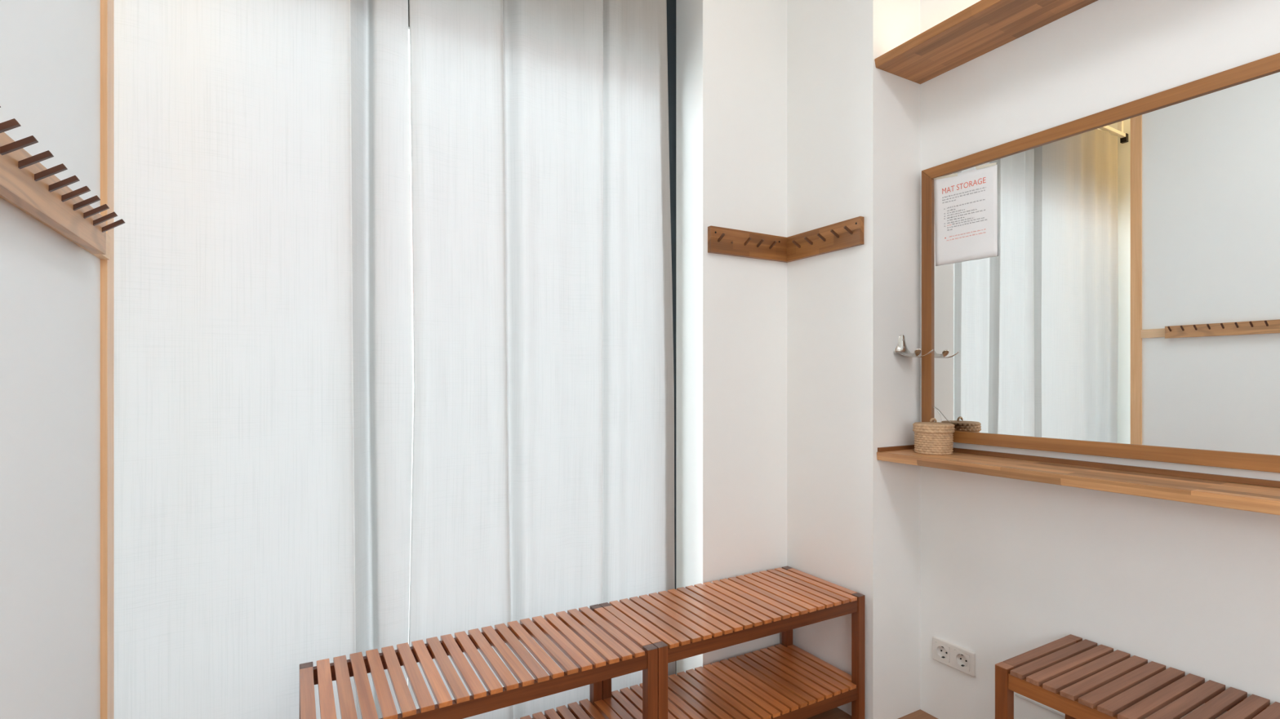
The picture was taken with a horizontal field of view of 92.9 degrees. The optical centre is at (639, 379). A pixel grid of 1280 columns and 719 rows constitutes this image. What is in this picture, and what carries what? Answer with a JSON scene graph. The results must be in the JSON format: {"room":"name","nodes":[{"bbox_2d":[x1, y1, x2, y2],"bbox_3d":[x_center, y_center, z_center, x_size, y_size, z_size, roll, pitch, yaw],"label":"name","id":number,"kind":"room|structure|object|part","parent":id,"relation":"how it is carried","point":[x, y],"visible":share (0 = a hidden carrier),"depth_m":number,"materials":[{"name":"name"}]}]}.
{"room":"changing room","nodes":[
{"label":"changing room","id":0,"kind":"room"},
{"bbox_2d":[0,0,100,718],"bbox_3d":[-0.027,-0.320,-0.665,0.040,3.020,4.270,0,0,-30],"label":"wall","id":1,"kind":"structure","parent":0,"point":[50,50],"depth_m":0.95,"materials":[{"name":"white paint"}]},
{"bbox_2d":[0,195,110,259],"bbox_3d":[-0.004,-0.262,-0.652,0.016,0.048,4.270,0,0,-30],"label":"trim","id":2,"kind":"structure","parent":1,"relation":"attached to","point":[107,256],"depth_m":1.12,"materials":[{"name":"brown wood"}]},
{"bbox_2d":[0,106,124,254],"bbox_3d":[-0.727,-0.263,0.686,0.049,0.066,1.000,0,0,-30],"label":"peg rail","id":3,"kind":"object","parent":1,"relation":"attached to","point":[25,182],"visible":1,"depth_m":0.85,"materials":[{"name":"brown wood"}]},
{"bbox_2d":[100,0,114,718],"bbox_3d":[-1.090,-0.320,1.216,0.051,3.020,0.052,0,0,-30],"label":"trim","id":4,"kind":"structure","parent":1,"relation":"attached to","point":[107,6],"depth_m":1.21,"materials":[{"name":"brown wood"}]},
{"bbox_2d":[675,0,786,675],"bbox_3d":[-0.795,-0.320,1.818,3.015,3.020,0.293,0,0,-30],"label":"wall","id":5,"kind":"structure","parent":0,"point":[731,55],"depth_m":2.32,"materials":[{"name":"paint"}]},
{"bbox_2d":[408,0,675,589],"bbox_3d":[-0.874,-0.220,1.865,2.283,2.820,0.096,0,0,-30],"label":"window","id":6,"kind":"structure","parent":5,"relation":"in","point":[671,4],"depth_m":2.38,"materials":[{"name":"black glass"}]},
{"bbox_2d":[408,0,409,29],"bbox_3d":[-0.894,-1.387,1.899,2.283,0.485,0.016,0,0,-30],"label":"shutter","id":7,"kind":"object","parent":6,"relation":"attached to","point":[408,0],"depth_m":1.97,"materials":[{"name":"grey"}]},
{"bbox_3d":[-0.867,-0.220,1.853,2.283,2.820,0.070,0,0,-30],"label":"frame","id":8,"kind":"part","parent":6,"relation":"part of","materials":[{"name":"black metal"}]},
{"bbox_2d":[786,0,919,718],"bbox_3d":[0.775,-0.320,2.563,0.450,3.020,0.869,0,0,-30],"label":"wall","id":9,"kind":"structure","parent":0,"point":[853,124],"depth_m":2.17,"materials":[{"name":"paint"}]},
{"bbox_2d":[707,216,863,262],"bbox_3d":[0.512,-0.517,2.174,0.390,0.096,0.379,0,0,-30],"label":"peg rail","id":10,"kind":"object","parent":9,"relation":"attached to","point":[847,233],"visible":1,"depth_m":2.28,"materials":[{"name":"brown wood"}]},
{"bbox_2d":[893,334,933,357],"bbox_3d":[0.947,-0.118,2.107,0.098,0.081,0.102,0,0,-30],"label":"coat hook","id":11,"kind":"object","parent":9,"relation":"attached to","point":[901,348],"visible":1,"depth_m":2.13,"materials":[{"name":"silver metal"}]},
{"bbox_3d":[0.934,-0.119,2.129,0.098,0.079,0.051,0,0,-30],"label":"plate","id":12,"kind":"part","parent":11,"relation":"part of","materials":[{"name":"silver metal"}]},
{"bbox_2d":[806,707,937,718],"bbox_3d":[0.564,1.220,-0.082,3.500,0.060,5.300,0,0,-30],"label":"floor","id":13,"kind":"structure","parent":0,"point":[834,713],"depth_m":2.15,"materials":[{"name":"brown wood"}]},
{"bbox_2d":[299,604,657,718],"bbox_3d":[-0.416,0.963,1.621,0.855,0.455,0.376,0,0,-30],"label":"slatted bench","id":14,"kind":"object","parent":13,"relation":"on","point":[598,646],"visible":1,"depth_m":1.58,"materials":[{"name":"brown wood"}]},
{"bbox_3d":[-0.859,0.963,1.567,0.031,0.455,0.031,0,0,-30],"label":"leg","id":15,"kind":"part","parent":14,"relation":"part of","materials":[{"name":"brown wood"}]},
{"bbox_3d":[-0.143,0.963,1.974,0.031,0.455,0.031,0,0,-30],"label":"leg","id":16,"kind":"part","parent":14,"relation":"part of","materials":[{"name":"brown wood"}]},
{"bbox_3d":[0.028,0.963,1.674,0.031,0.455,0.031,0,0,-30],"label":"leg","id":17,"kind":"part","parent":14,"relation":"part of","materials":[{"name":"brown wood"}]},
{"bbox_2d":[599,566,865,718],"bbox_3d":[0.317,0.963,2.037,0.825,0.455,0.376,0,0,-30],"label":"slatted bench","id":18,"kind":"object","parent":13,"relation":"on","point":[783,681],"visible":0.96,"depth_m":2.01,"materials":[{"name":"brown wood"}]},
{"bbox_3d":[-0.114,0.963,1.991,0.031,0.455,0.031,0,0,-30],"label":"leg","id":19,"kind":"part","parent":18,"relation":"part of","materials":[{"name":"brown wood"}]},
{"bbox_3d":[0.057,0.963,1.691,0.031,0.455,0.031,0,0,-30],"label":"leg","id":20,"kind":"part","parent":18,"relation":"part of","materials":[{"name":"brown wood"}]},
{"bbox_3d":[0.576,0.963,2.383,0.031,0.455,0.031,0,0,-30],"label":"leg","id":21,"kind":"part","parent":18,"relation":"part of","materials":[{"name":"brown wood"}]},
{"bbox_3d":[0.747,0.963,2.083,0.031,0.455,0.031,0,0,-30],"label":"leg","id":22,"kind":"part","parent":18,"relation":"part of","materials":[{"name":"brown wood"}]},
{"bbox_2d":[995,634,1279,718],"bbox_3d":[1.287,0.963,1.302,0.376,0.455,0.837,0,0,-30],"label":"slatted bench","id":23,"kind":"object","parent":13,"relation":"on","point":[1075,677],"visible":1,"depth_m":1.47,"materials":[{"name":"brown wood"}]},
{"bbox_3d":[0.938,0.963,1.567,0.031,0.455,0.031,0,0,-30],"label":"leg","id":24,"kind":"part","parent":23,"relation":"part of","materials":[{"name":"brown wood"}]},
{"bbox_3d":[1.238,0.963,1.737,0.031,0.455,0.031,0,0,-30],"label":"leg","id":25,"kind":"part","parent":23,"relation":"part of","materials":[{"name":"brown wood"}]},
{"bbox_2d":[920,0,1279,718],"bbox_3d":[2.188,-0.320,0.329,0.200,3.020,4.411,0,0,-30],"label":"wall","id":26,"kind":"structure","parent":0,"point":[1010,568],"depth_m":1.75,"materials":[{"name":"paint"}]},
{"bbox_2d":[932,636,975,676],"bbox_3d":[1.070,0.945,2.082,0.012,0.081,0.153,0,0,-30],"label":"double socket","id":27,"kind":"object","parent":26,"relation":"attached to","point":[962,660],"visible":1,"depth_m":2.07,"materials":[{"name":"white plastic"}]},
{"bbox_2d":[874,0,1097,84],"bbox_3d":[1.365,-1.081,1.328,0.244,0.028,1.861,0,0,-30],"label":"shelf","id":28,"kind":"object","parent":26,"relation":"attached to","point":[984,26],"visible":1,"depth_m":1.88,"materials":[{"name":"brown wood"}]},
{"bbox_2d":[1014,693,1065,717],"bbox_3d":[1.539,0.987,1.262,0.006,0.009,1.475,0,0,-30],"label":"cable","id":29,"kind":"object","parent":26,"relation":"attached to","point":[1015,695],"visible":1,"depth_m":1.84,"materials":[{"name":"white plastic"}]},
{"bbox_2d":[876,444,1279,515],"bbox_3d":[1.369,0.253,1.331,0.234,0.042,1.861,0,0,-30],"label":"wall shelf","id":30,"kind":"object","parent":26,"relation":"attached to","point":[1246,494],"visible":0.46,"depth_m":1.55,"materials":[{"name":"brown wood"}]},
{"bbox_2d":[912,407,955,455],"bbox_3d":[0.985,0.170,2.043,0.129,0.151,0.128,0,0,-16],"label":"lidded basket","id":31,"kind":"object","parent":30,"relation":"on","point":[935,438],"visible":1,"depth_m":2.00,"materials":[{"name":"beige wicker"}]},
{"bbox_3d":[0.985,0.159,2.043,0.128,0.032,0.128,0,0,-30],"label":"lid","id":32,"kind":"part","parent":31,"relation":"part of","materials":[{"name":"beige wicker"}]},
{"bbox_2d":[921,52,1279,472],"bbox_3d":[1.411,-0.265,1.460,0.022,0.952,1.620,0,0,-30],"label":"wall mirror","id":33,"kind":"object","parent":26,"relation":"attached to","point":[1127,306],"visible":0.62,"depth_m":1.63,"materials":[{"name":"clear mirror"}]},
{"bbox_3d":[1.015,-0.265,2.144,0.020,0.950,0.038,0,0,-30],"label":"frame","id":34,"kind":"part","parent":33,"relation":"part of","materials":[{"name":"wood"}]},
{"bbox_2d":[933,162,997,266],"bbox_3d":[1.080,-0.549,2.027,0.001,0.310,0.221,0,0,-30],"label":"notice sheet","id":35,"kind":"object","parent":33,"relation":"attached to","point":[966,202],"visible":1,"depth_m":2.02,"materials":[{"name":"white paper"}]},
{"bbox_3d":[1.411,-0.722,1.460,0.020,0.038,1.619,0,0,-30],"label":"frame rail","id":36,"kind":"part","parent":33,"relation":"part of","materials":[{"name":"wood"}]},
{"bbox_3d":[1.411,0.191,1.460,0.020,0.038,1.619,0,0,-30],"label":"frame rail","id":37,"kind":"part","parent":33,"relation":"part of","materials":[{"name":"wood"}]},
{"label":"outside","id":38,"kind":"structure","parent":0,"visible":0},
{"bbox_2d":[407,463,412,685],"bbox_3d":[0.000,1.390,0.000,60.000,0.100,80.000,0,0,-30],"label":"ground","id":39,"kind":"structure","parent":38,"point":[411,464],"depth_m":5.74,"materials":[{"name":"grey"}]},
{"bbox_2d":[408,95,413,449],"bbox_3d":[-5.118,-1.585,12.044,18.600,5.850,5.600,0,0,-30],"label":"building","id":40,"kind":"structure","parent":39,"relation":"on","point":[409,95],"depth_m":9.94,"materials":[{"name":"white"}]},
{"bbox_3d":[0.564,-1.860,-0.082,3.500,0.060,5.300,0,0,-30],"label":"ceiling","id":41,"kind":"structure","parent":0,"visible":0},
{"bbox_3d":[-0.799,-1.707,1.720,2.230,0.245,0.036,0,0,-30],"label":"rail","id":42,"kind":"object","parent":41,"relation":"attached to","visible":0},
{"bbox_2d":[114,0,413,718],"bbox_3d":[-1.184,-0.216,1.507,1.179,2.788,0.086,0,0,-32],"label":"linen curtain","id":43,"kind":"object","parent":42,"relation":"hanging from","point":[264,368],"visible":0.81,"depth_m":1.61,"materials":[{"name":"white fabric"}]},
{"bbox_2d":[408,0,675,718],"bbox_3d":[-0.280,-0.216,2.022,0.939,2.788,0.059,0,0,-30],"label":"linen curtain","id":44,"kind":"object","parent":42,"relation":"hanging from","point":[543,451],"visible":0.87,"depth_m":2.00,"materials":[{"name":"white fabric"}]}
]}

